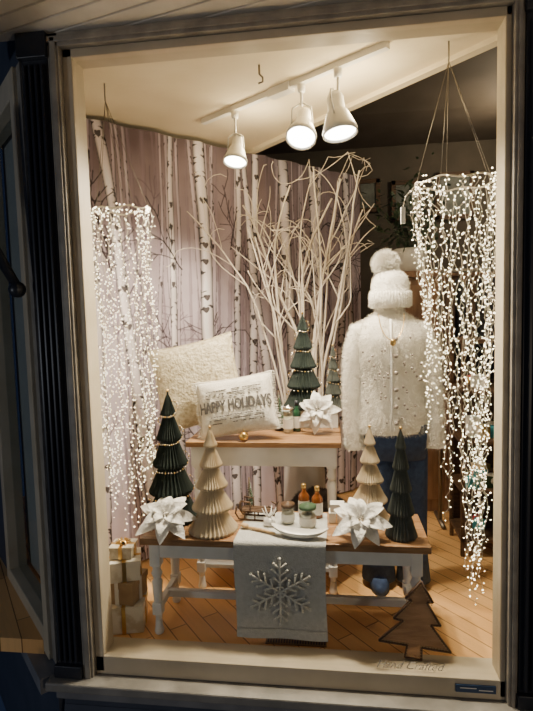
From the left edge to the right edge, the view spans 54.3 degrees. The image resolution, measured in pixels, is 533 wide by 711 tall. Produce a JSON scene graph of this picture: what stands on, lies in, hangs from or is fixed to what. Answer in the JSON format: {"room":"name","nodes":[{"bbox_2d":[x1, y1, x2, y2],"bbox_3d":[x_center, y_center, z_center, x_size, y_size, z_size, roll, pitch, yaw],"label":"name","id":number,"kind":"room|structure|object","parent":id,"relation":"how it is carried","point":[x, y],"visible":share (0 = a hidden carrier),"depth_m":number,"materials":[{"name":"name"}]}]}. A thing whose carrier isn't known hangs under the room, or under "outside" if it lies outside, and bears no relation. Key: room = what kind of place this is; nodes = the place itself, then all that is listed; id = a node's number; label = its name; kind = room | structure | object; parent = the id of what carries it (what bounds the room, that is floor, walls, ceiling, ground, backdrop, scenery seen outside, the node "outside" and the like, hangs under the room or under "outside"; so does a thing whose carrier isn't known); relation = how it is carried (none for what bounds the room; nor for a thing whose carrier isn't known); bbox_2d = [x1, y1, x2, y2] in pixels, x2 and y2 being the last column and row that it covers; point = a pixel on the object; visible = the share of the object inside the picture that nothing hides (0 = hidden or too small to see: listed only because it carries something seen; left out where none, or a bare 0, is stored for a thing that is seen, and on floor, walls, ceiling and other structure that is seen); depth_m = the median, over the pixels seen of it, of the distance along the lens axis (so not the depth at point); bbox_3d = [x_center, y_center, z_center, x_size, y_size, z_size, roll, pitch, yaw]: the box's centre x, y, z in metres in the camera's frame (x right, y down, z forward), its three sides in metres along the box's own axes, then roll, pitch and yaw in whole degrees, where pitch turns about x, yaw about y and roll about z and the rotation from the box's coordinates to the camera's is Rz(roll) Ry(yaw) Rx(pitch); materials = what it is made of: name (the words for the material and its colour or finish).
{"room":"outside shop window","nodes":[
{"label":"outside shop window","id":0,"kind":"room"},
{"bbox_2d":[0,40,64,710],"bbox_3d":[-1.511,0.165,2.814,0.140,3.900,2.230,-5,6,-37],"label":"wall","id":1,"kind":"structure","parent":0,"point":[24,677],"depth_m":2.03,"materials":[{"name":"paint"}]},
{"bbox_2d":[0,248,25,297],"bbox_3d":[-1.029,-0.485,1.757,0.367,0.579,0.068,-4,5,-33],"label":"bracket","id":2,"kind":"object","parent":1,"relation":"attached to","point":[17,289],"visible":1,"depth_m":1.83,"materials":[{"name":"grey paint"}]},
{"bbox_2d":[2,133,39,575],"bbox_3d":[-1.038,0.004,2.334,0.030,2.174,0.730,-5,6,-37],"label":"window pane","id":3,"kind":"object","parent":1,"relation":"attached to","point":[7,147],"visible":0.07,"depth_m":2.53,"materials":[{"name":"glass"}]},
{"bbox_2d":[0,66,52,659],"bbox_3d":[-1.090,0.060,2.298,0.085,2.270,0.750,-5,6,-37],"label":"frame","id":4,"kind":"object","parent":1,"relation":"attached to","point":[34,596],"visible":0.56,"depth_m":2.42,"materials":[{"name":"beige paint"}]},
{"bbox_2d":[64,699,225,710],"bbox_3d":[0.556,0.192,1.793,2.770,3.900,0.105,-1,5,7],"label":"wall","id":5,"kind":"structure","parent":0,"point":[70,704],"depth_m":2.01,"materials":[{"name":"paint"}]},
{"bbox_2d":[14,30,83,678],"bbox_3d":[-0.776,0.050,1.930,0.110,2.348,0.112,-1,5,7],"label":"fluted pilaster","id":6,"kind":"object","parent":5,"relation":"attached to","point":[31,49],"visible":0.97,"depth_m":1.88,"materials":[{"name":"grey paint"}]},
{"bbox_2d":[0,0,366,41],"bbox_3d":[0.368,-1.115,1.210,2.949,0.032,0.930,-1,5,7],"label":"ceiling","id":7,"kind":"structure","parent":5,"relation":"attached to","point":[16,16],"depth_m":1.69,"materials":[{"name":"paint"}]},
{"bbox_2d":[46,0,525,707],"bbox_3d":[0.058,0.059,1.853,1.566,2.383,0.152,-1,5,7],"label":"frame","id":8,"kind":"object","parent":5,"relation":"attached to","point":[69,52],"visible":0.95,"depth_m":1.81,"materials":[{"name":"beige paint"}]},
{"bbox_2d":[378,580,451,660],"bbox_3d":[0.545,0.977,1.924,0.264,0.292,0.050,-1,5,7],"label":"cutout","id":9,"kind":"object","parent":8,"relation":"on","point":[414,630],"visible":1,"depth_m":1.92,"materials":[{"name":"brown wood"}]},
{"bbox_2d":[45,673,532,710],"bbox_3d":[0.313,1.246,1.845,2.300,0.075,0.080,-1,5,7],"label":"sill","id":10,"kind":"structure","parent":5,"relation":"attached to","point":[147,690],"depth_m":1.88,"materials":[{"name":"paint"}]},
{"bbox_2d":[455,683,495,693],"bbox_3d":[0.728,1.161,1.811,0.135,0.027,0.007,-1,5,7],"label":"plaque","id":11,"kind":"object","parent":5,"relation":"attached to","point":[469,688],"visible":1,"depth_m":1.81,"materials":[{"name":"blue metal"}]},
{"bbox_2d":[516,0,532,709],"bbox_3d":[0.892,0.023,1.712,0.130,2.348,0.112,-1,5,7],"label":"fluted pilaster","id":12,"kind":"object","parent":5,"relation":"attached to","point":[525,575],"visible":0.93,"depth_m":1.69,"materials":[{"name":"grey paint"}]},
{"bbox_2d":[0,452,492,657],"bbox_3d":[0.187,1.040,3.605,4.000,0.060,3.240,-1,5,7],"label":"floor","id":13,"kind":"structure","parent":0,"point":[466,628],"depth_m":2.28,"materials":[{"name":"brown wood"}]},
{"bbox_2d":[109,537,147,634],"bbox_3d":[-0.602,0.957,2.206,0.181,0.371,0.177,-2,5,-3],"label":"box stack","id":14,"kind":"object","parent":13,"relation":"on","point":[128,579],"visible":0.91,"depth_m":2.14,"materials":[{"name":"beige cardboard"}]},
{"bbox_2d":[86,118,362,560],"bbox_3d":[-0.141,-0.075,3.106,1.474,2.235,1.560,-1,5,7],"label":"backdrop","id":15,"kind":"structure","parent":13,"relation":"on","point":[196,299],"depth_m":2.87,"materials":[{"name":"fabric"}]},
{"bbox_2d":[186,423,340,593],"bbox_3d":[0.015,0.734,2.594,0.712,0.720,0.428,-1,5,7],"label":"console table","id":16,"kind":"object","parent":13,"relation":"on","point":[303,448],"visible":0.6,"depth_m":2.38,"materials":[{"name":"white wood"}]},
{"bbox_2d":[147,331,238,429],"bbox_3d":[-0.343,0.137,2.595,0.514,0.503,0.171,-2,5,-1],"label":"throw pillow","id":17,"kind":"object","parent":16,"relation":"on","point":[211,359],"visible":0.62,"depth_m":2.55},
{"bbox_2d":[191,370,283,439],"bbox_3d":[-0.141,0.237,2.439,0.449,0.322,0.135,-1,5,7],"label":"lumbar pillow","id":18,"kind":"object","parent":16,"relation":"on","point":[229,406],"visible":0.99,"depth_m":2.40,"materials":[{"name":"fabric"}]},
{"bbox_2d":[239,429,248,440],"bbox_3d":[-0.105,0.364,2.384,0.046,0.056,0.046,-1,5,7],"label":"ornament","id":19,"kind":"object","parent":16,"relation":"on","point":[243,436],"visible":1,"depth_m":2.37,"materials":[{"name":"gold metal"}]},
{"bbox_2d":[275,390,283,430],"bbox_3d":[0.059,0.271,2.580,0.092,0.200,0.096,-1,5,7],"label":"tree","id":20,"kind":"object","parent":16,"relation":"on","point":[278,396],"visible":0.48,"depth_m":2.57,"materials":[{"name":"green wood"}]},
{"bbox_2d":[283,405,293,431],"bbox_3d":[0.106,0.307,2.521,0.054,0.136,0.054,-1,5,7],"label":"jar candle","id":21,"kind":"object","parent":16,"relation":"on","point":[288,421],"visible":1,"depth_m":2.50,"materials":[{"name":"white glass"}]},
{"bbox_2d":[293,401,300,431],"bbox_3d":[0.148,0.297,2.550,0.041,0.150,0.041,-1,5,7],"label":"bottle","id":22,"kind":"object","parent":16,"relation":"on","point":[296,412],"visible":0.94,"depth_m":2.54,"materials":[{"name":"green glass"}]},
{"bbox_2d":[276,406,338,427],"bbox_3d":[0.209,0.315,2.673,0.328,0.092,0.135,-1,5,7],"label":"display riser","id":23,"kind":"object","parent":16,"relation":"on","point":[304,424],"visible":0.25,"depth_m":2.61,"materials":[{"name":"white paint"}]},
{"bbox_2d":[284,312,321,410],"bbox_3d":[0.190,0.024,2.653,0.218,0.491,0.211,0,5,19],"label":"tree","id":24,"kind":"object","parent":23,"relation":"on","point":[303,381],"visible":0.94,"depth_m":2.62,"materials":[{"name":"green paper"}]},
{"bbox_2d":[325,344,342,408],"bbox_3d":[0.342,0.104,2.638,0.112,0.326,0.107,-1,5,7],"label":"tree","id":25,"kind":"object","parent":23,"relation":"on","point":[333,389],"visible":0.89,"depth_m":2.62,"materials":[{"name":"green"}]},
{"bbox_2d":[283,485,346,511],"bbox_3d":[0.246,0.799,2.546,0.330,0.341,0.257,-1,5,7],"label":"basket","id":26,"kind":"object","parent":16,"relation":"on","point":[323,492],"visible":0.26,"depth_m":2.51,"materials":[{"name":"brown wicker"}]},
{"bbox_2d":[299,391,341,434],"bbox_3d":[0.254,0.277,2.484,0.211,0.199,0.126,-1,5,7],"label":"poinsettia","id":27,"kind":"object","parent":16,"relation":"on","point":[324,403],"visible":1,"depth_m":2.46,"materials":[{"name":"white fabric"}]},
{"bbox_2d":[166,152,375,500],"bbox_3d":[0.043,0.006,2.891,1.104,2.122,0.327,-2,5,0],"label":"branch arrangement","id":28,"kind":"object","parent":13,"relation":"on","point":[293,476],"visible":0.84,"depth_m":2.82,"materials":[{"name":"white wood"}]},
{"bbox_2d":[140,510,431,634],"bbox_3d":[0.079,0.916,2.178,1.130,0.420,0.324,-1,5,7],"label":"coffee table","id":29,"kind":"object","parent":13,"relation":"on","point":[340,549],"visible":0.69,"depth_m":2.07,"materials":[{"name":"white wood"}]},
{"bbox_2d":[135,496,196,544],"bbox_3d":[-0.398,0.656,2.099,0.247,0.157,0.185,-2,5,-4],"label":"poinsettia","id":30,"kind":"object","parent":29,"relation":"on","point":[176,517],"visible":1,"depth_m":2.06,"materials":[{"name":"white fabric"}]},
{"bbox_2d":[145,389,196,526],"bbox_3d":[-0.412,0.427,2.241,0.243,0.571,0.235,-3,5,-16],"label":"tree","id":31,"kind":"object","parent":29,"relation":"on","point":[171,478],"visible":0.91,"depth_m":2.20,"materials":[{"name":"green paper"}]},
{"bbox_2d":[188,425,237,539],"bbox_3d":[-0.224,0.499,2.115,0.206,0.436,0.205,-1,5,7],"label":"tree","id":32,"kind":"object","parent":29,"relation":"on","point":[212,505],"visible":1,"depth_m":2.08,"materials":[{"name":"beige paper"}]},
{"bbox_2d":[233,512,327,641],"bbox_3d":[0.072,0.899,2.150,0.361,0.385,0.331,-1,5,7],"label":"table runner","id":33,"kind":"object","parent":29,"relation":"on","point":[280,579],"visible":0.91,"depth_m":2.01,"materials":[{"name":"grey fabric"}]},
{"bbox_2d":[245,477,252,512],"bbox_3d":[-0.075,0.618,2.309,0.061,0.160,0.059,-1,5,7],"label":"tree","id":34,"kind":"object","parent":33,"relation":"on","point":[249,494],"visible":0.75,"depth_m":2.30,"materials":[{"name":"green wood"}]},
{"bbox_2d":[235,496,277,520],"bbox_3d":[-0.044,0.659,2.237,0.178,0.087,0.064,0,5,13],"label":"sled","id":35,"kind":"object","parent":33,"relation":"on","point":[246,508],"visible":0.88,"depth_m":2.23,"materials":[{"name":"brown wood"}]},
{"bbox_2d":[240,523,275,534],"bbox_3d":[-0.037,0.700,2.101,0.165,0.021,0.026,1,5,33],"label":"wooden spoon","id":36,"kind":"object","parent":33,"relation":"on","point":[244,525],"visible":1,"depth_m":2.10,"materials":[{"name":"brown wood"}]},
{"bbox_2d":[262,505,275,526],"bbox_3d":[0.012,0.668,2.159,0.060,0.075,0.060,-1,5,7],"label":"candle holder","id":37,"kind":"object","parent":33,"relation":"on","point":[269,518],"visible":0.98,"depth_m":2.15,"materials":[{"name":"white ceramic"}]},
{"bbox_2d":[281,501,294,523],"bbox_3d":[0.090,0.655,2.178,0.058,0.093,0.058,-1,5,7],"label":"jar candle","id":38,"kind":"object","parent":33,"relation":"on","point":[287,515],"visible":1,"depth_m":2.16,"materials":[{"name":"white glass"}]},
{"bbox_2d":[271,523,327,538],"bbox_3d":[0.127,0.691,2.035,0.230,0.042,0.060,0,5,17],"label":"dish","id":39,"kind":"object","parent":33,"relation":"on","point":[293,532],"visible":1,"depth_m":2.05,"materials":[{"name":"white ceramic"}]},
{"bbox_2d":[298,483,309,515],"bbox_3d":[0.163,0.624,2.252,0.049,0.140,0.049,-1,5,7],"label":"bottle","id":40,"kind":"object","parent":33,"relation":"on","point":[303,496],"visible":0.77,"depth_m":2.24,"materials":[{"name":"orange glass"}]},
{"bbox_2d":[299,502,315,528],"bbox_3d":[0.168,0.653,2.123,0.070,0.103,0.070,-1,5,7],"label":"jar candle","id":41,"kind":"object","parent":33,"relation":"on","point":[307,520],"visible":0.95,"depth_m":2.10,"materials":[{"name":"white glass"}]},
{"bbox_2d":[311,485,322,518],"bbox_3d":[0.217,0.627,2.230,0.049,0.135,0.049,-1,5,7],"label":"bottle","id":42,"kind":"object","parent":33,"relation":"on","point":[317,499],"visible":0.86,"depth_m":2.21,"materials":[{"name":"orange glass"}]},
{"bbox_2d":[329,500,343,522],"bbox_3d":[0.301,0.658,2.192,0.075,0.079,0.063,-1,5,7],"label":"gift box","id":43,"kind":"object","parent":29,"relation":"on","point":[334,517],"visible":0.64,"depth_m":2.17,"materials":[{"name":"white paper"}]},
{"bbox_2d":[332,497,391,548],"bbox_3d":[0.371,0.643,2.014,0.232,0.149,0.194,-1,5,7],"label":"poinsettia","id":44,"kind":"object","parent":29,"relation":"on","point":[355,510],"visible":1,"depth_m":1.98,"materials":[{"name":"white fabric"}]},
{"bbox_2d":[353,425,389,522],"bbox_3d":[0.430,0.490,2.161,0.176,0.411,0.176,-1,5,7],"label":"tree","id":45,"kind":"object","parent":29,"relation":"on","point":[369,477],"visible":0.76,"depth_m":2.13,"materials":[{"name":"beige paper"}]},
{"bbox_2d":[385,426,417,542],"bbox_3d":[0.518,0.488,2.007,0.124,0.436,0.123,-1,5,7],"label":"tree","id":46,"kind":"object","parent":29,"relation":"on","point":[401,510],"visible":1,"depth_m":1.98,"materials":[{"name":"dark green paper"}]},
{"bbox_2d":[265,638,326,646],"bbox_3d":[0.118,1.131,2.068,0.240,0.007,0.060,-1,5,7],"label":"floor vent","id":47,"kind":"object","parent":13,"relation":"in","point":[277,641],"visible":0.49,"depth_m":2.05,"materials":[{"name":"black metal"}]},
{"bbox_2d":[340,249,446,595],"bbox_3d":[0.586,0.296,2.424,0.491,1.590,0.281,-1,5,4],"label":"mannequin","id":48,"kind":"object","parent":13,"relation":"on","point":[383,389],"visible":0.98,"depth_m":2.34},
{"bbox_2d":[371,270,494,510],"bbox_3d":[1.144,0.219,3.500,0.810,1.540,0.505,-1,5,7],"label":"cabinet","id":49,"kind":"object","parent":13,"relation":"on","point":[415,309],"visible":0.15,"depth_m":3.25,"materials":[{"name":"brown wood"}]},
{"bbox_2d":[357,152,455,270],"bbox_3d":[0.925,-0.957,3.407,0.655,0.831,0.445,-1,5,7],"label":"potted houseplant","id":50,"kind":"object","parent":49,"relation":"on","point":[408,263],"visible":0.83,"depth_m":3.38,"materials":[{"name":"green plant"}]},
{"bbox_2d":[434,265,494,529],"bbox_3d":[1.389,0.245,3.063,0.750,1.544,0.270,-1,5,7],"label":"shelf","id":51,"kind":"object","parent":13,"relation":"on","point":[456,321],"visible":0.4,"depth_m":2.99,"materials":[{"name":"brown"}]},
{"bbox_2d":[449,334,494,556],"bbox_3d":[1.351,0.462,2.783,0.660,1.160,0.290,-1,5,7],"label":"display shelf","id":52,"kind":"object","parent":13,"relation":"on","point":[457,517],"visible":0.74,"depth_m":2.92,"materials":[{"name":"brown wood"}]},
{"bbox_2d":[465,374,494,529],"bbox_3d":[1.325,0.516,2.777,0.559,0.853,0.248,-1,5,7],"label":"figurine","id":53,"kind":"object","parent":52,"relation":"in","point":[489,476],"visible":0.26,"depth_m":2.74,"materials":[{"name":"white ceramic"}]},
{"bbox_2d":[1,31,496,154],"bbox_3d":[0.118,-1.536,3.397,4.000,0.610,3.240,-1,5,7],"label":"ceiling","id":54,"kind":"structure","parent":0,"point":[391,96],"depth_m":2.40,"materials":[{"name":"paint"}]},
{"bbox_2d":[91,83,159,529],"bbox_3d":[-0.615,-0.185,2.272,0.288,1.903,0.182,-1,5,7],"label":"string lights","id":55,"kind":"object","parent":54,"relation":"hanging from","point":[107,109],"visible":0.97,"depth_m":2.27,"materials":[{"name":"white plastic"}]},
{"bbox_2d":[258,64,263,83],"bbox_3d":[-0.023,-1.100,2.036,0.023,0.074,0.007,-1,5,7],"label":"ceiling hook","id":56,"kind":"object","parent":54,"relation":"attached to","point":[259,74],"depth_m":2.03,"materials":[{"name":"metal"}]},
{"bbox_2d":[201,41,389,168],"bbox_3d":[0.066,-1.011,2.244,0.855,0.288,0.623,-1,5,7],"label":"track light","id":57,"kind":"object","parent":54,"relation":"attached to","point":[339,125],"depth_m":2.14,"materials":[{"name":"white metal"}]},
{"bbox_2d":[400,41,495,604],"bbox_3d":[0.720,-0.085,1.997,0.346,2.129,0.272,1,5,28],"label":"string lights","id":58,"kind":"object","parent":54,"relation":"hanging from","point":[487,324],"visible":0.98,"depth_m":1.97,"materials":[{"name":"white plastic"}]},
{"bbox_2d":[265,139,496,319],"bbox_3d":[0.350,-0.515,5.042,4.000,2.800,0.100,-1,5,7],"label":"wall","id":59,"kind":"structure","parent":0,"point":[387,163],"depth_m":4.77,"materials":[{"name":"black paint"}]},
{"bbox_2d":[360,178,379,212],"bbox_3d":[0.940,-1.476,4.808,0.220,0.300,0.030,-1,5,7],"label":"picture frame","id":60,"kind":"object","parent":59,"relation":"attached to","point":[370,187],"visible":0.6,"depth_m":4.80,"materials":[{"name":"brown wood"}]},
{"bbox_2d":[391,179,422,220],"bbox_3d":[1.288,-1.422,4.768,0.280,0.360,0.030,-1,5,7],"label":"picture frame","id":61,"kind":"object","parent":59,"relation":"attached to","point":[394,184],"visible":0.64,"depth_m":4.76,"materials":[{"name":"brown wood"}]},
{"bbox_2d":[435,170,474,219],"bbox_3d":[1.704,-1.449,4.711,0.340,0.420,0.030,-1,5,7],"label":"picture frame","id":62,"kind":"object","parent":59,"relation":"attached to","point":[455,182],"visible":0.74,"depth_m":4.71,"materials":[{"name":"brown wood"}]},
{"bbox_3d":[0.062,0.040,1.835,1.471,2.213,0.004,-1,5,7],"label":"glass pane","id":63,"kind":"object","parent":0,"visible":0},
{"bbox_2d":[377,660,444,670],"bbox_3d":[0.516,1.109,1.861,0.240,0.029,0.001,-1,5,7],"label":"lettering","id":64,"kind":"object","parent":63,"relation":"attached to","point":[380,660],"depth_m":1.86,"materials":[{"name":"beige plastic"}]}
]}

